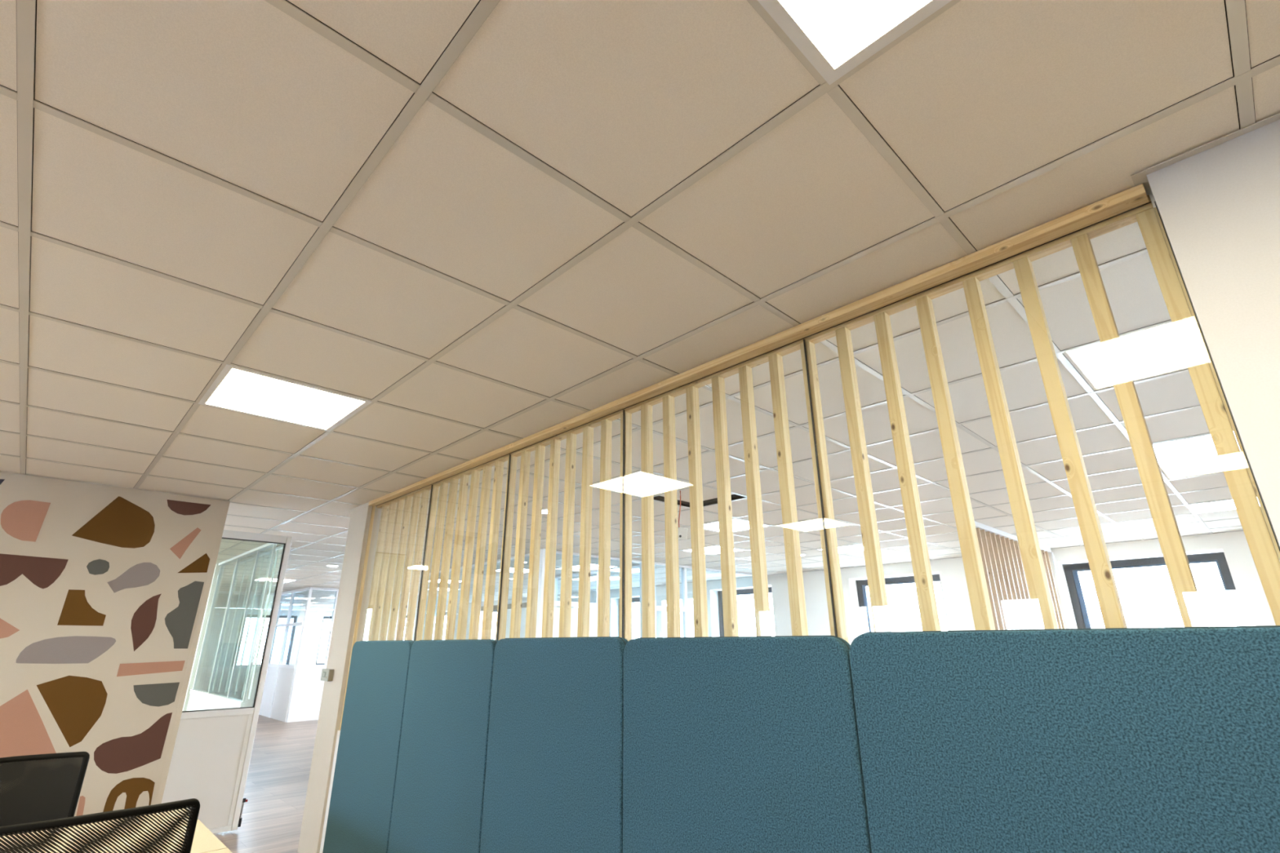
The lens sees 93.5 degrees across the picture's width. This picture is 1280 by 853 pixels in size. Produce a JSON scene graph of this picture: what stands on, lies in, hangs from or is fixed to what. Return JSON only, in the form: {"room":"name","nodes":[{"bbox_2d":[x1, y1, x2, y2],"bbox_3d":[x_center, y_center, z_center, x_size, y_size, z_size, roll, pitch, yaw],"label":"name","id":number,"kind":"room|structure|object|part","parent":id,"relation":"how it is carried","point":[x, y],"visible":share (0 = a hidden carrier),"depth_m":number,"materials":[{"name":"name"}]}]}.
{"room":"office","nodes":[
{"label":"office","id":0,"kind":"room"},
{"bbox_2d":[0,471,230,816],"bbox_3d":[-5.070,1.239,2.902,4.802,2.500,0.123,18,-26,-41],"label":"wall","id":1,"kind":"structure","parent":0,"point":[104,590],"depth_m":4.13,"materials":[{"name":"multicoloured paint"}]},
{"bbox_2d":[0,471,230,501],"bbox_3d":[-5.029,0.047,3.275,4.800,0.003,0.017,18,-26,-41],"label":"trim","id":2,"kind":"structure","parent":1,"relation":"attached to","point":[0,471],"depth_m":4.35,"materials":[{"name":"white metal"}]},
{"bbox_2d":[213,714,318,852],"bbox_3d":[-5.420,4.600,8.436,13.700,0.100,27.000,18,-26,-41],"label":"floor","id":3,"kind":"structure","parent":0,"point":[277,783],"depth_m":6.24,"materials":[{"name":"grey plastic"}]},
{"bbox_2d":[0,751,89,826],"bbox_3d":[-2.459,1.781,2.202,0.548,0.978,0.512,18,-26,-41],"label":"office chair","id":4,"kind":"object","parent":3,"relation":"on","point":[46,792],"visible":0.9,"depth_m":2.52,"materials":[{"name":"black fabric"}]},
{"bbox_2d":[0,798,199,852],"bbox_3d":[-1.613,1.569,1.622,0.548,0.978,0.512,18,-26,-41],"label":"office chair","id":5,"kind":"object","parent":3,"relation":"on","point":[193,804],"visible":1,"depth_m":1.66,"materials":[{"name":"black fabric"}]},
{"bbox_2d":[0,808,232,852],"bbox_3d":[-2.011,1.762,1.796,1.094,0.740,1.110,18,-26,-41],"label":"desk","id":6,"kind":"object","parent":3,"relation":"on","point":[204,841],"visible":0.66,"depth_m":2.21,"materials":[{"name":"brown wood"}]},
{"bbox_2d":[161,529,292,833],"bbox_3d":[-3.470,2.065,5.035,0.680,2.340,0.058,18,-26,-41],"label":"door","id":7,"kind":"structure","parent":3,"relation":"on","point":[211,758],"depth_m":4.86,"materials":[{"name":"white wood"}]},
{"bbox_3d":[-3.480,2.747,4.776,0.558,0.803,0.025,18,-26,-41],"label":"panel","id":8,"kind":"part","parent":7,"relation":"part of","materials":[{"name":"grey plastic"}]},
{"bbox_3d":[-3.268,2.130,5.220,0.044,2.340,0.056,18,-26,-41],"label":"edge post","id":9,"kind":"part","parent":7,"relation":"part of","materials":[{"name":"white wood"}]},
{"bbox_2d":[182,542,278,711],"bbox_3d":[-6.262,3.235,8.466,0.100,2.500,6.260,18,-26,-41],"label":"wall","id":10,"kind":"structure","parent":3,"relation":"on","point":[199,700],"depth_m":7.59,"materials":[{"name":"white paint"}]},
{"bbox_3d":[-5.977,3.148,8.184,0.024,2.470,0.022,18,-26,-41],"label":"post","id":11,"kind":"part","parent":10,"relation":"part of","materials":[{"name":"white metal"}]},
{"bbox_3d":[-5.038,3.609,6.992,0.040,0.790,2.750,18,-26,-41],"label":"panel","id":12,"kind":"part","parent":10,"relation":"part of","materials":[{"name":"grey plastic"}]},
{"bbox_3d":[-5.283,2.903,7.508,0.024,2.470,0.022,18,-26,-41],"label":"post","id":13,"kind":"part","parent":10,"relation":"part of","materials":[{"name":"white metal"}]},
{"bbox_3d":[-4.581,2.655,6.825,0.024,2.470,0.022,18,-26,-41],"label":"post","id":14,"kind":"part","parent":10,"relation":"part of","materials":[{"name":"white metal"}]},
{"bbox_3d":[-4.102,2.486,6.358,0.024,2.470,0.022,18,-26,-41],"label":"post","id":15,"kind":"part","parent":10,"relation":"part of","materials":[{"name":"white metal"}]},
{"bbox_2d":[197,591,303,706],"bbox_3d":[-8.872,4.824,12.870,2.650,2.500,0.064,18,-26,-41],"label":"wall","id":16,"kind":"structure","parent":3,"relation":"on","point":[206,672],"depth_m":12.86,"materials":[{"name":"white paint"}]},
{"bbox_3d":[-8.961,4.818,12.779,0.050,2.450,0.064,18,-26,-41],"label":"post","id":17,"kind":"part","parent":16,"relation":"part of","materials":[{"name":"white paint"}]},
{"bbox_3d":[-8.867,5.577,12.600,2.650,0.900,0.040,18,-26,-41],"label":"panel","id":18,"kind":"part","parent":16,"relation":"part of","materials":[{"name":"grey plastic"}]},
{"bbox_3d":[-8.242,5.049,13.435,0.050,2.450,0.064,18,-26,-41],"label":"post","id":19,"kind":"part","parent":16,"relation":"part of","materials":[{"name":"white metal"}]},
{"bbox_2d":[258,586,309,722],"bbox_3d":[-7.521,4.741,12.660,0.064,2.500,2.140,18,-26,-41],"label":"wall","id":20,"kind":"structure","parent":3,"relation":"on","point":[278,682],"depth_m":12.39,"materials":[{"name":"white paint"}]},
{"bbox_3d":[-7.517,5.471,12.399,0.040,0.950,2.140,18,-26,-41],"label":"panel","id":21,"kind":"part","parent":20,"relation":"part of","materials":[{"name":"white paint"}]},
{"bbox_3d":[-7.507,4.760,12.638,0.064,2.450,0.050,18,-26,-41],"label":"post","id":22,"kind":"part","parent":20,"relation":"part of","materials":[{"name":"white paint"}]},
{"bbox_2d":[285,586,438,722],"bbox_3d":[-5.694,4.812,12.885,2.965,2.500,0.064,18,-26,-41],"label":"wall","id":23,"kind":"structure","parent":3,"relation":"on","point":[305,699],"depth_m":11.88,"materials":[{"name":"white paint"}]},
{"bbox_3d":[-6.743,4.499,11.921,0.050,2.450,0.064,18,-26,-41],"label":"post","id":24,"kind":"part","parent":23,"relation":"part of","materials":[{"name":"white paint"}]},
{"bbox_3d":[-5.689,5.542,12.626,2.960,0.950,0.040,18,-26,-41],"label":"panel","id":25,"kind":"part","parent":23,"relation":"part of","materials":[{"name":"white paint"}]},
{"bbox_3d":[-6.361,4.621,12.268,0.050,2.450,0.064,18,-26,-41],"label":"post","id":26,"kind":"part","parent":23,"relation":"part of","materials":[{"name":"white paint"}]},
{"bbox_2d":[322,640,415,852],"bbox_3d":[-1.250,1.718,2.705,0.200,1.426,0.699,18,-26,-41],"label":"screen","id":27,"kind":"object","parent":3,"relation":"on","point":[362,801],"visible":0.79,"depth_m":2.75,"materials":[{"name":"teal fabric"}]},
{"bbox_2d":[387,639,498,852],"bbox_3d":[-0.763,1.546,2.231,0.200,1.426,0.699,18,-26,-41],"label":"screen","id":28,"kind":"object","parent":3,"relation":"on","point":[437,805],"visible":0.81,"depth_m":2.30,"materials":[{"name":"teal fabric"}]},
{"bbox_2d":[429,553,529,610],"bbox_3d":[-2.384,3.197,8.419,0.066,2.500,3.731,17,-26,-40],"label":"wall","id":29,"kind":"structure","parent":3,"relation":"on","point":[523,604],"depth_m":8.14,"materials":[{"name":"white metal"}]},
{"bbox_3d":[-2.391,2.034,8.835,0.060,0.030,3.731,17,-26,-40],"label":"rail","id":30,"kind":"part","parent":29,"relation":"part of","materials":[{"name":"white metal"}]},
{"bbox_2d":[535,548,545,637],"bbox_3d":[-1.186,2.706,7.063,0.120,2.500,0.130,18,-26,-41],"label":"post","id":31,"kind":"object","parent":3,"relation":"on","point":[542,553],"visible":0.21,"depth_m":7.24,"materials":[{"name":"white metal"}]},
{"bbox_2d":[480,636,628,852],"bbox_3d":[-0.277,1.373,1.759,0.200,1.428,0.699,18,-26,-41],"label":"screen","id":32,"kind":"object","parent":3,"relation":"on","point":[553,778],"visible":0.85,"depth_m":1.85,"materials":[{"name":"teal fabric"}]},
{"bbox_2d":[554,564,656,637],"bbox_3d":[-0.630,3.498,9.288,0.064,2.500,2.455,18,-26,-41],"label":"wall","id":33,"kind":"structure","parent":3,"relation":"on","point":[637,566],"depth_m":9.72,"materials":[{"name":"white metal"}]},
{"bbox_3d":[-1.466,3.812,10.094,0.064,2.460,0.050,18,-26,-41],"label":"post","id":34,"kind":"part","parent":33,"relation":"part of","materials":[{"name":"white metal"}]},
{"bbox_3d":[-0.646,3.522,9.296,0.064,2.460,0.050,18,-26,-41],"label":"post","id":35,"kind":"part","parent":33,"relation":"part of","materials":[{"name":"white metal"}]},
{"bbox_3d":[0.188,3.227,8.485,0.064,2.460,0.050,18,-26,-41],"label":"post","id":36,"kind":"part","parent":33,"relation":"part of","materials":[{"name":"white metal"}]},
{"bbox_2d":[552,550,751,637],"bbox_3d":[0.539,3.260,8.641,4.635,2.500,0.064,18,-26,-41],"label":"wall","id":37,"kind":"structure","parent":3,"relation":"on","point":[593,611],"depth_m":7.97,"materials":[{"name":"white metal"}]},
{"bbox_3d":[-0.810,3.143,7.298,0.770,1.810,0.040,18,-26,-41],"label":"door","id":38,"kind":"part","parent":37,"relation":"part of","materials":[{"name":"grey"}]},
{"bbox_3d":[0.041,3.115,8.182,0.050,2.470,0.064,18,-26,-41],"label":"post","id":39,"kind":"part","parent":37,"relation":"part of","materials":[{"name":"white metal"}]},
{"bbox_3d":[0.534,2.098,9.059,4.630,0.030,0.060,18,-26,-41],"label":"rail","id":40,"kind":"part","parent":37,"relation":"part of","materials":[{"name":"white metal"}]},
{"bbox_3d":[0.674,3.317,8.759,0.050,2.470,0.064,18,-26,-41],"label":"post","id":41,"kind":"part","parent":37,"relation":"part of","materials":[{"name":"white metal"}]},
{"bbox_2d":[622,635,871,852],"bbox_3d":[0.209,1.203,1.285,0.200,1.424,0.699,18,-26,-41],"label":"screen","id":42,"kind":"object","parent":3,"relation":"on","point":[748,744],"visible":0.91,"depth_m":1.39,"materials":[{"name":"teal fabric"}]},
{"bbox_2d":[974,520,1071,630],"bbox_3d":[4.198,2.406,6.310,2.780,2.500,0.075,18,-26,-41],"label":"screen","id":43,"kind":"object","parent":3,"relation":"on","point":[1011,604],"visible":0.23,"depth_m":6.22,"materials":[{"name":"brown wood"}]},
{"bbox_3d":[4.186,1.255,6.728,2.780,0.050,0.060,18,-26,-41],"label":"head rail","id":44,"kind":"part","parent":43,"relation":"part of","materials":[{"name":"white metal"}]},
{"bbox_3d":[5.197,2.736,7.173,0.060,2.450,0.015,18,-26,-41],"label":"edge post","id":45,"kind":"part","parent":43,"relation":"part of","materials":[{"name":"white metal"}]},
{"bbox_2d":[848,625,1279,852],"bbox_3d":[0.696,1.028,0.812,0.200,1.430,0.699,18,-26,-41],"label":"screen","id":46,"kind":"object","parent":3,"relation":"on","point":[1157,740],"visible":1,"depth_m":0.97,"materials":[{"name":"teal fabric"}]},
{"bbox_2d":[202,608,333,666],"bbox_3d":[-14.162,6.827,18.391,12.000,2.500,0.300,18,-26,-41],"label":"wall","id":47,"kind":"structure","parent":0,"point":[313,633],"depth_m":20.29,"materials":[{"name":"white paint"}]},
{"bbox_2d":[231,614,297,666],"bbox_3d":[-12.508,7.145,20.049,1.700,1.640,0.060,18,-26,-41],"label":"window","id":48,"kind":"structure","parent":47,"relation":"in","point":[294,617],"depth_m":20.42,"materials":[{"name":"black"}]},
{"bbox_2d":[315,616,332,664],"bbox_3d":[-10.853,7.675,21.557,1.300,1.640,0.060,18,-26,-41],"label":"window","id":49,"kind":"structure","parent":47,"relation":"in","point":[324,617],"depth_m":21.19,"materials":[{"name":"black"}]},
{"bbox_2d":[297,502,389,852],"bbox_3d":[-0.527,1.245,2.987,0.188,2.500,5.415,18,-26,-41],"label":"wall","id":50,"kind":"structure","parent":0,"point":[341,641],"depth_m":4.59,"materials":[{"name":"white paint"}]},
{"bbox_2d":[320,668,333,681],"bbox_3d":[-2.421,1.921,4.654,0.039,0.084,0.168,18,-26,-41],"label":"thermostat","id":51,"kind":"object","parent":50,"relation":"attached to","point":[326,673],"visible":1,"depth_m":4.61,"materials":[{"name":"grey plastic"}]},
{"bbox_2d":[339,183,1279,729],"bbox_3d":[-0.424,0.801,2.967,0.108,1.679,5.027,18,-26,-41],"label":"screen","id":52,"kind":"object","parent":50,"relation":"on","point":[1263,550],"visible":0.6,"depth_m":2.11,"materials":[{"name":"brown wood"}]},
{"bbox_3d":[-2.174,1.428,4.650,0.022,1.650,0.012,18,-26,-41],"label":"post","id":53,"kind":"part","parent":52,"relation":"part of","materials":[{"name":"brown wood"}]},
{"bbox_3d":[-0.407,0.038,3.267,0.041,0.040,5.020,18,-26,-41],"label":"head rail","id":54,"kind":"part","parent":52,"relation":"part of","materials":[{"name":"brown wood"}]},
{"bbox_2d":[376,201,1279,640],"bbox_3d":[-0.416,0.814,2.960,0.016,1.651,5.013,18,-26,-41],"label":"partition frame","id":55,"kind":"structure","parent":50,"relation":"on","point":[804,340],"depth_m":2.16,"materials":[{"name":"black"}]},
{"bbox_2d":[0,0,1279,611],"bbox_3d":[-5.399,2.055,9.383,14.000,0.330,27.200,18,-26,-41],"label":"ceiling","id":56,"kind":"structure","parent":0,"point":[487,225],"depth_m":1.71,"materials":[{"name":"tile"}]},
{"bbox_2d":[207,542,292,699],"bbox_3d":[-4.934,2.442,7.516,0.040,1.660,2.700,18,-26,-41],"label":"vertical blind","id":57,"kind":"object","parent":56,"relation":"hanging from","point":[281,547],"visible":0.66,"depth_m":7.48,"materials":[{"name":"white metal"}]},
{"bbox_3d":[-4.938,1.675,7.790,0.040,0.030,2.700,18,-26,-41],"label":"head rail","id":58,"kind":"part","parent":57,"relation":"part of","materials":[{"name":"white metal"}]},
{"bbox_2d":[253,577,297,582],"bbox_3d":[-6.641,2.794,10.944,0.597,0.005,0.597,18,-26,-41],"label":"recessed light","id":59,"kind":"object","parent":56,"relation":"in","point":[260,579],"visible":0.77,"depth_m":10.91,"materials":[{"name":"white metal"}]},
{"bbox_2d":[197,364,372,431],"bbox_3d":[-1.698,-0.116,2.880,0.597,0.005,0.597,18,-26,-41],"label":"recessed light","id":60,"kind":"object","parent":56,"relation":"in","point":[237,389],"visible":1,"depth_m":2.85,"materials":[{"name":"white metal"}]},
{"bbox_2d":[286,597,313,599],"bbox_3d":[-8.681,4.387,15.369,0.597,0.005,0.597,18,-26,-41],"label":"recessed light","id":61,"kind":"object","parent":56,"relation":"in","point":[286,597],"visible":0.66,"depth_m":15.24,"materials":[{"name":"white metal"}]},
{"bbox_2d":[496,567,528,573],"bbox_3d":[-1.997,2.316,9.677,0.597,0.005,0.597,18,-26,-41],"label":"recessed light","id":62,"kind":"object","parent":56,"relation":"in","point":[526,571],"visible":0.26,"depth_m":9.63,"materials":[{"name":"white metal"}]},
{"bbox_2d":[542,508,547,513],"bbox_3d":[-0.840,0.748,5.297,0.170,0.010,0.170,18,-26,-41],"label":"recessed light","id":63,"kind":"object","parent":56,"relation":"in","point":[544,510],"visible":0.22,"depth_m":5.27,"materials":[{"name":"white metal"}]},
{"bbox_2d":[572,564,618,569],"bbox_3d":[-0.732,2.159,9.259,0.597,0.005,0.597,18,-26,-41],"label":"recessed light","id":64,"kind":"object","parent":56,"relation":"in","point":[593,566],"visible":0.47,"depth_m":9.26,"materials":[{"name":"white metal"}]},
{"bbox_2d":[590,575,619,579],"bbox_3d":[-0.702,2.730,10.857,0.597,0.005,0.597,18,-26,-41],"label":"recessed light","id":65,"kind":"object","parent":56,"relation":"in","point":[591,577],"visible":0.26,"depth_m":10.81,"materials":[{"name":"white metal"}]},
{"bbox_2d":[657,482,737,502],"bbox_3d":[0.444,0.516,4.800,0.570,0.015,0.570,18,-26,-41],"label":"tile","id":66,"kind":"structure","parent":56,"relation":"on","point":[708,493],"depth_m":4.87,"materials":[{"name":"white tile"}]},
{"bbox_2d":[678,490,680,527],"bbox_3d":[0.307,0.595,4.684,0.033,0.382,0.013,12,-23,-31],"label":"cable","id":67,"kind":"object","parent":66,"relation":"hanging from","point":[680,491],"visible":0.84,"depth_m":4.66,"materials":[{"name":"brown plastic"}]},
{"bbox_2d":[678,527,687,540],"bbox_3d":[0.328,0.823,4.619,0.077,0.096,0.036,0,-20,-2],"label":"junction box","id":68,"kind":"object","parent":67,"relation":"hanging from","point":[682,532],"visible":0.88,"depth_m":4.61,"materials":[{"name":"beige plastic"}]},
{"bbox_2d":[680,545,745,555],"bbox_3d":[0.935,1.570,7.636,0.597,0.005,0.597,18,-26,-41],"label":"recessed light","id":69,"kind":"object","parent":56,"relation":"in","point":[710,550],"visible":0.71,"depth_m":7.64,"materials":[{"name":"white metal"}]},
{"bbox_2d":[689,518,771,532],"bbox_3d":[0.906,0.999,6.039,0.597,0.005,0.597,18,-26,-41],"label":"recessed light","id":70,"kind":"object","parent":56,"relation":"in","point":[739,525],"visible":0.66,"depth_m":6.03,"materials":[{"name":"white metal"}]},
{"bbox_2d":[703,519,767,531],"bbox_3d":[0.906,0.999,6.039,0.545,0.004,0.545,18,-26,-41],"label":"diffuser","id":71,"kind":"object","parent":70,"relation":"attached to","point":[739,525],"depth_m":6.03,"materials":[{"name":"white plastic"}]},
{"bbox_2d":[815,544,881,554],"bbox_3d":[2.632,1.552,7.612,0.597,0.005,0.597,18,-26,-41],"label":"recessed light","id":72,"kind":"object","parent":56,"relation":"in","point":[855,548],"visible":0.54,"depth_m":7.59,"materials":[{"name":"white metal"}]},
{"bbox_2d":[818,544,863,553],"bbox_3d":[2.632,1.551,7.612,0.545,0.004,0.545,18,-26,-41],"label":"diffuser","id":73,"kind":"object","parent":72,"relation":"attached to","point":[855,548],"depth_m":7.59,"materials":[{"name":"white plastic"}]},
{"bbox_2d":[756,0,951,84],"bbox_3d":[0.386,-0.852,0.852,0.597,0.005,0.597,18,-26,-41],"label":"recessed light","id":74,"kind":"object","parent":56,"relation":"in","point":[835,37],"visible":1,"depth_m":1.13,"materials":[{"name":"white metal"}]},
{"bbox_2d":[777,0,931,69],"bbox_3d":[0.386,-0.853,0.852,0.545,0.004,0.545,18,-26,-41],"label":"diffuser","id":75,"kind":"object","parent":74,"relation":"attached to","point":[837,33],"depth_m":1.12,"materials":[{"name":"white plastic"}]},
{"bbox_2d":[1152,433,1240,464],"bbox_3d":[3.407,0.115,3.605,0.597,0.005,0.597,18,-26,-41],"label":"recessed light","id":76,"kind":"object","parent":56,"relation":"in","point":[1202,446],"visible":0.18,"depth_m":3.67,"materials":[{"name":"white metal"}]},
{"bbox_2d":[1186,496,1260,514],"bbox_3d":[5.133,0.668,5.178,0.597,0.005,0.597,18,-26,-41],"label":"recessed light","id":77,"kind":"object","parent":56,"relation":"in","point":[1227,504],"visible":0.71,"depth_m":5.26,"materials":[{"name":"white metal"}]},
{"bbox_2d":[377,528,1277,644],"bbox_3d":[-0.662,4.902,13.216,0.350,2.500,26.400,18,-26,-41],"label":"wall","id":78,"kind":"structure","parent":0,"point":[1234,545],"depth_m":8.62,"materials":[{"name":"white paint"}]},
{"bbox_2d":[618,596,639,636],"bbox_3d":[-0.048,4.334,12.707,0.305,1.420,1.380,18,-26,-41],"label":"window","id":79,"kind":"structure","parent":78,"relation":"in","point":[633,599],"depth_m":13.15,"materials":[{"name":"black"}]},
{"bbox_2d":[717,586,771,636],"bbox_3d":[1.918,3.639,10.793,0.305,1.420,1.380,18,-26,-41],"label":"window","id":80,"kind":"structure","parent":78,"relation":"in","point":[746,591],"depth_m":11.29,"materials":[{"name":"black"}]},
{"bbox_2d":[856,573,948,633],"bbox_3d":[3.884,2.944,8.880,0.305,1.420,1.380,18,-26,-41],"label":"window","id":81,"kind":"structure","parent":78,"relation":"in","point":[861,584],"depth_m":9.39,"materials":[{"name":"black metal"}]},
{"bbox_2d":[1062,551,1248,628],"bbox_3d":[5.906,2.230,6.913,0.305,1.420,1.540,18,-26,-41],"label":"window","id":82,"kind":"structure","parent":78,"relation":"in","point":[1071,571],"depth_m":7.17,"materials":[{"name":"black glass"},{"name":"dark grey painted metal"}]},
{"bbox_2d":[1146,120,1279,547],"bbox_3d":[2.255,0.263,0.285,0.260,2.500,2.585,18,-26,-41],"label":"wall","id":83,"kind":"structure","parent":0,"point":[1218,206],"depth_m":1.33,"materials":[{"name":"white paint"}]},
{"bbox_2d":[1130,112,1279,186],"bbox_3d":[2.148,-0.938,0.632,0.051,0.003,2.612,18,-26,-41],"label":"trim","id":84,"kind":"structure","parent":83,"relation":"attached to","point":[1139,178],"depth_m":1.41,"materials":[{"name":"white metal"}]}
]}

